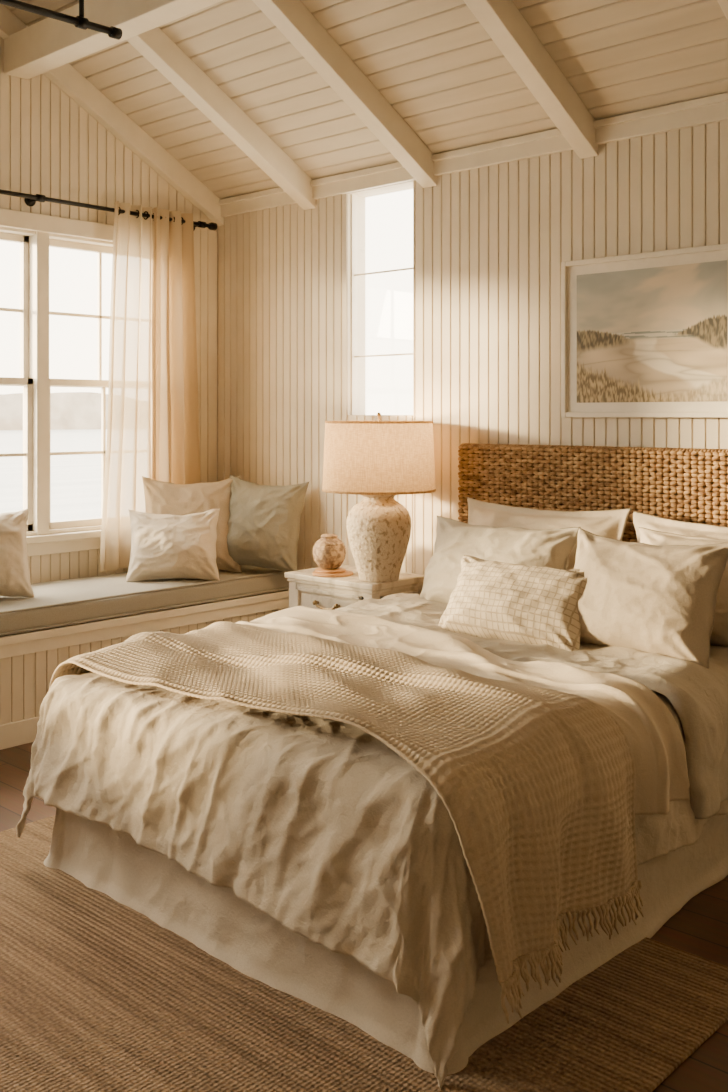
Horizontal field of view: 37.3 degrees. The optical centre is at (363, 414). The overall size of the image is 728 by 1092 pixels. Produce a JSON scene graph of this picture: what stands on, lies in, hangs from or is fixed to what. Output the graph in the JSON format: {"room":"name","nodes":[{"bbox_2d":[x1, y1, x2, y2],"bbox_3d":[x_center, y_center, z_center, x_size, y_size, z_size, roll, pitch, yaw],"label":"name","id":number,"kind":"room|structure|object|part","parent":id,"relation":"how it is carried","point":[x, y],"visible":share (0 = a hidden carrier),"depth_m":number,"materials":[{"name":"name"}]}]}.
{"room":"bedroom","nodes":[
{"label":"bedroom","id":0,"kind":"room"},
{"bbox_2d":[0,37,216,583],"bbox_3d":[-2.934,-0.735,4.086,0.140,4.270,6.000,0,0,43],"label":"wall","id":1,"kind":"structure","parent":0,"point":[50,146],"depth_m":5.58,"materials":[{"name":"beige paint"}]},
{"bbox_2d":[0,232,112,530],"bbox_3d":[-1.660,-0.160,5.455,0.073,1.480,1.500,0,0,43],"label":"sash","id":2,"kind":"object","parent":1,"relation":"attached to","point":[24,380],"visible":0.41,"depth_m":5.43,"materials":[{"name":"white paint"}]},
{"bbox_2d":[0,208,113,556],"bbox_3d":[-1.641,-0.150,5.436,0.180,1.700,1.780,0,0,43],"label":"window frame","id":3,"kind":"structure","parent":1,"relation":"attached to","point":[40,228],"depth_m":5.41,"materials":[{"name":"white paint"}]},
{"bbox_2d":[0,189,216,230],"bbox_3d":[-1.614,-1.062,5.316,0.122,0.056,2.200,0,0,43],"label":"curtain rod","id":4,"kind":"object","parent":1,"relation":"attached to","point":[30,200],"visible":0.91,"depth_m":5.42,"materials":[{"name":"black metal"}]},
{"bbox_2d":[100,201,199,571],"bbox_3d":[-1.135,-0.154,5.781,0.115,1.907,0.697,0,0,43],"label":"window curtain","id":5,"kind":"object","parent":4,"relation":"hanging from","point":[153,417],"depth_m":5.74,"materials":[{"name":"white fabric"}]},
{"bbox_2d":[0,4,223,225],"bbox_3d":[-1.836,-1.975,5.127,0.055,1.769,2.980,0,0,43],"label":"trim","id":6,"kind":"structure","parent":1,"relation":"attached to","point":[67,78],"depth_m":5.72,"materials":[{"name":"white paint"}]},
{"bbox_2d":[4,0,222,78],"bbox_3d":[0.658,-1.748,3.106,6.460,0.175,0.130,0,0,43],"label":"beam","id":7,"kind":"structure","parent":1,"relation":"attached to","point":[48,44],"depth_m":4.84,"materials":[{"name":"white paint"}]},
{"bbox_2d":[0,742,727,1091],"bbox_3d":[-0.515,1.450,1.842,6.700,0.100,6.240,0,0,43],"label":"floor","id":8,"kind":"structure","parent":0,"point":[700,927],"depth_m":2.94,"materials":[{"name":"brown wood"}]},
{"bbox_2d":[0,565,288,749],"bbox_3d":[-2.598,1.109,3.842,0.683,0.582,5.898,0,0,43],"label":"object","id":9,"kind":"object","parent":8,"relation":"on","point":[65,619],"depth_m":4.91,"materials":[{"name":"beige wood"}]},
{"bbox_2d":[0,509,33,597],"bbox_3d":[-1.711,0.629,4.829,0.448,0.393,0.254,0,0,-30],"label":"throw pillow","id":10,"kind":"object","parent":9,"relation":"on","point":[15,581],"visible":1,"depth_m":4.83,"materials":[{"name":"white fabric"}]},
{"bbox_2d":[126,509,219,581],"bbox_3d":[-0.953,0.651,5.402,0.468,0.349,0.247,0,0,-4],"label":"throw pillow","id":11,"kind":"object","parent":9,"relation":"on","point":[162,545],"visible":1,"depth_m":5.33,"materials":[{"name":"white fabric"}]},
{"bbox_2d":[142,475,241,571],"bbox_3d":[-0.905,0.574,5.674,0.520,0.502,0.256,0,0,-9],"label":"throw pillow","id":12,"kind":"object","parent":9,"relation":"on","point":[161,497],"visible":0.5,"depth_m":5.64,"materials":[{"name":"beige fabric"}]},
{"bbox_2d":[227,475,308,571],"bbox_3d":[-0.537,0.572,5.661,0.470,0.507,0.252,0,0,21],"label":"throw pillow","id":13,"kind":"object","parent":9,"relation":"on","point":[264,520],"visible":0.96,"depth_m":5.59,"materials":[{"name":"grey fabric"}]},
{"bbox_2d":[285,565,424,609],"bbox_3d":[-0.048,1.081,5.183,0.580,0.637,0.405,0,0,43],"label":"nightstand","id":14,"kind":"object","parent":8,"relation":"on","point":[306,589],"visible":0.23,"depth_m":5.06,"materials":[{"name":"white wood"}]},
{"bbox_2d":[312,567,352,577],"bbox_3d":[-0.150,0.751,5.166,0.199,0.023,0.196,0,0,43],"label":"wooden coaster","id":15,"kind":"object","parent":14,"relation":"on","point":[319,572],"visible":0.92,"depth_m":5.12,"materials":[{"name":"brown wood"}]},
{"bbox_2d":[312,533,345,569],"bbox_3d":[-0.167,0.655,5.202,0.162,0.169,0.162,0,0,43],"label":"clay jar","id":16,"kind":"object","parent":15,"relation":"on","point":[329,552],"visible":1,"depth_m":5.15,"materials":[{"name":"beige ceramic"}]},
{"bbox_2d":[322,412,435,582],"bbox_3d":[0.069,0.376,5.003,0.529,0.775,0.529,0,0,43],"label":"table lamp","id":17,"kind":"object","parent":14,"relation":"on","point":[378,461],"visible":1,"depth_m":4.84,"materials":[{"name":"beige ceramic"}]},
{"bbox_3d":[0.069,0.190,5.003,0.524,0.323,0.524,0,0,43],"label":"lampshade","id":18,"kind":"part","parent":17,"relation":"part of","materials":[{"name":"fabric"}]},
{"bbox_2d":[0,815,727,1091],"bbox_3d":[-1.069,1.394,2.097,2.260,0.010,3.620,0,0,43],"label":"jute rug","id":19,"kind":"object","parent":8,"relation":"on","point":[96,995],"visible":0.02,"depth_m":2.48,"materials":[{"name":"brown wicker"}]},
{"bbox_2d":[16,443,727,1089],"bbox_3d":[0.292,0.765,3.593,1.812,1.270,2.286,0,0,43],"label":"bed","id":20,"kind":"object","parent":8,"relation":"on","point":[306,856],"visible":0.52,"depth_m":2.79,"materials":[{"name":"fabric"}]},
{"bbox_2d":[49,621,643,1023],"bbox_3d":[-0.145,0.975,3.075,1.868,0.546,0.691,0,0,45],"label":"throw blanket","id":21,"kind":"object","parent":20,"relation":"on","point":[536,785],"visible":0.98,"depth_m":2.58,"materials":[{"name":"fabric"}]},
{"bbox_2d":[16,672,727,1089],"bbox_3d":[0.242,1.093,3.563,1.795,0.607,2.179,0,0,43],"label":"duvet","id":22,"kind":"object","parent":20,"relation":"on","point":[306,856],"depth_m":2.68,"materials":[{"name":"fabric"}]},
{"bbox_2d":[236,606,689,828],"bbox_3d":[0.120,0.862,3.369,1.822,0.308,0.676,0,0,43],"label":"sheet","id":23,"kind":"object","parent":20,"relation":"on","point":[653,734],"visible":0.52,"depth_m":3.03,"materials":[{"name":"fabric"}]},
{"bbox_2d":[420,516,580,602],"bbox_3d":[0.513,0.612,4.244,0.680,0.410,0.281,0,-22,41],"label":"bed pillow","id":24,"kind":"object","parent":20,"relation":"on","point":[551,548],"depth_m":4.19,"materials":[{"name":"beige fabric"}]},
{"bbox_2d":[438,555,586,651],"bbox_3d":[0.520,0.650,3.707,0.584,0.281,0.246,0,0,39],"label":"lumbar pillow","id":25,"kind":"object","parent":20,"relation":"on","point":[489,599],"visible":0.9,"depth_m":3.62,"materials":[{"name":"beige fabric"}]},
{"bbox_2d":[467,497,631,569],"bbox_3d":[0.705,0.581,4.392,0.800,0.460,0.240,0,-14,43],"label":"bed pillow","id":26,"kind":"object","parent":20,"relation":"on","point":[606,523],"depth_m":4.34,"materials":[{"name":"beige fabric"}]},
{"bbox_3d":[1.081,0.765,4.370,1.728,1.270,0.074,0,0,43],"label":"headboard","id":27,"kind":"part","parent":20,"relation":"part of","materials":[{"name":"brown wicker"}]},
{"bbox_2d":[574,528,727,668],"bbox_3d":[0.900,0.592,3.528,0.580,0.430,0.265,0,-24,45],"label":"bed pillow","id":28,"kind":"object","parent":20,"relation":"on","point":[648,598],"depth_m":3.39,"materials":[{"name":"beige fabric"}]},
{"bbox_2d":[633,511,727,541],"bbox_3d":[1.291,0.587,3.848,0.800,0.450,0.251,0,-14,43],"label":"bed pillow","id":29,"kind":"object","parent":20,"relation":"on","point":[644,520],"depth_m":4.00,"materials":[{"name":"white fabric"}]},
{"bbox_2d":[638,527,727,646],"bbox_3d":[1.194,0.601,3.640,0.680,0.420,0.271,0,-20,43],"label":"bed pillow","id":30,"kind":"object","parent":20,"relation":"on","point":[719,635],"depth_m":3.54,"materials":[{"name":"beige fabric"}]},
{"bbox_2d":[4,0,727,198],"bbox_3d":[-0.475,-2.105,1.900,6.720,1.770,6.140,0,0,43],"label":"ceiling","id":31,"kind":"structure","parent":0,"point":[433,62],"depth_m":4.68,"materials":[{"name":"paint"}]},
{"bbox_2d":[0,0,121,39],"bbox_3d":[-2.072,-2.143,3.354,0.070,1.235,3.100,0,0,43],"label":"ceiling pipe","id":32,"kind":"object","parent":31,"relation":"attached to","point":[79,21],"visible":1,"depth_m":4.32,"materials":[{"name":"black metal"}]},
{"bbox_2d":[85,0,315,209],"bbox_3d":[-1.299,-1.975,4.628,0.090,1.769,2.980,0,0,43],"label":"beam","id":33,"kind":"structure","parent":31,"relation":"attached to","point":[154,44],"depth_m":5.25,"materials":[{"name":"white paint"}]},
{"bbox_2d":[252,0,436,187],"bbox_3d":[-0.698,-1.975,4.071,0.090,1.769,2.980,0,0,43],"label":"beam","id":34,"kind":"structure","parent":31,"relation":"attached to","point":[292,18],"depth_m":4.72,"materials":[{"name":"white paint"}]},
{"bbox_2d":[463,0,597,158],"bbox_3d":[-0.060,-1.975,3.479,0.090,1.769,2.980,0,0,43],"label":"beam","id":35,"kind":"structure","parent":31,"relation":"attached to","point":[503,22],"depth_m":4.25,"materials":[{"name":"white paint"}]},
{"bbox_2d":[717,0,727,19],"bbox_3d":[0.571,-1.975,2.894,0.090,1.769,2.980,0,0,43],"label":"beam","id":36,"kind":"structure","parent":31,"relation":"attached to","point":[723,4],"depth_m":3.63,"materials":[{"name":"white paint"}]},
{"bbox_2d":[217,120,727,574],"bbox_3d":[1.573,0.090,4.092,6.700,2.620,0.140,0,0,43],"label":"wall","id":37,"kind":"structure","parent":0,"point":[491,243],"depth_m":5.07,"materials":[{"name":"beige paint"}]},
{"bbox_2d":[351,194,412,414],"bbox_3d":[0.108,-0.568,5.424,0.440,1.135,0.040,0,0,43],"label":"frame","id":38,"kind":"object","parent":37,"relation":"attached to","point":[354,274],"visible":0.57,"depth_m":5.56,"materials":[{"name":"white paint"}]},
{"bbox_2d":[219,93,727,216],"bbox_3d":[1.512,-1.183,4.026,6.460,0.095,0.040,0,0,43],"label":"trim","id":39,"kind":"structure","parent":37,"relation":"attached to","point":[711,109],"depth_m":4.83,"materials":[{"name":"white paint"}]},
{"bbox_2d":[561,243,727,417],"bbox_3d":[1.147,-0.323,4.362,0.800,0.665,0.036,0,0,43],"label":"framed picture","id":40,"kind":"object","parent":37,"relation":"attached to","point":[645,334],"visible":1,"depth_m":4.36,"materials":[{"name":"beige paper"}]},
{"label":"outside","id":41,"kind":"structure","parent":0,"visible":0},
{"bbox_2d":[0,429,106,521],"bbox_3d":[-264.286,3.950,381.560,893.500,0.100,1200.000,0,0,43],"label":"sea water","id":42,"kind":"structure","parent":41,"point":[75,479],"depth_m":69.62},
{"bbox_2d":[0,392,107,429],"bbox_3d":[-157.813,-1.604,207.772,6.000,10.968,390.000,0,0,43],"label":"shoreline","id":43,"kind":"structure","parent":42,"relation":"on","point":[69,410],"depth_m":289.43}
]}

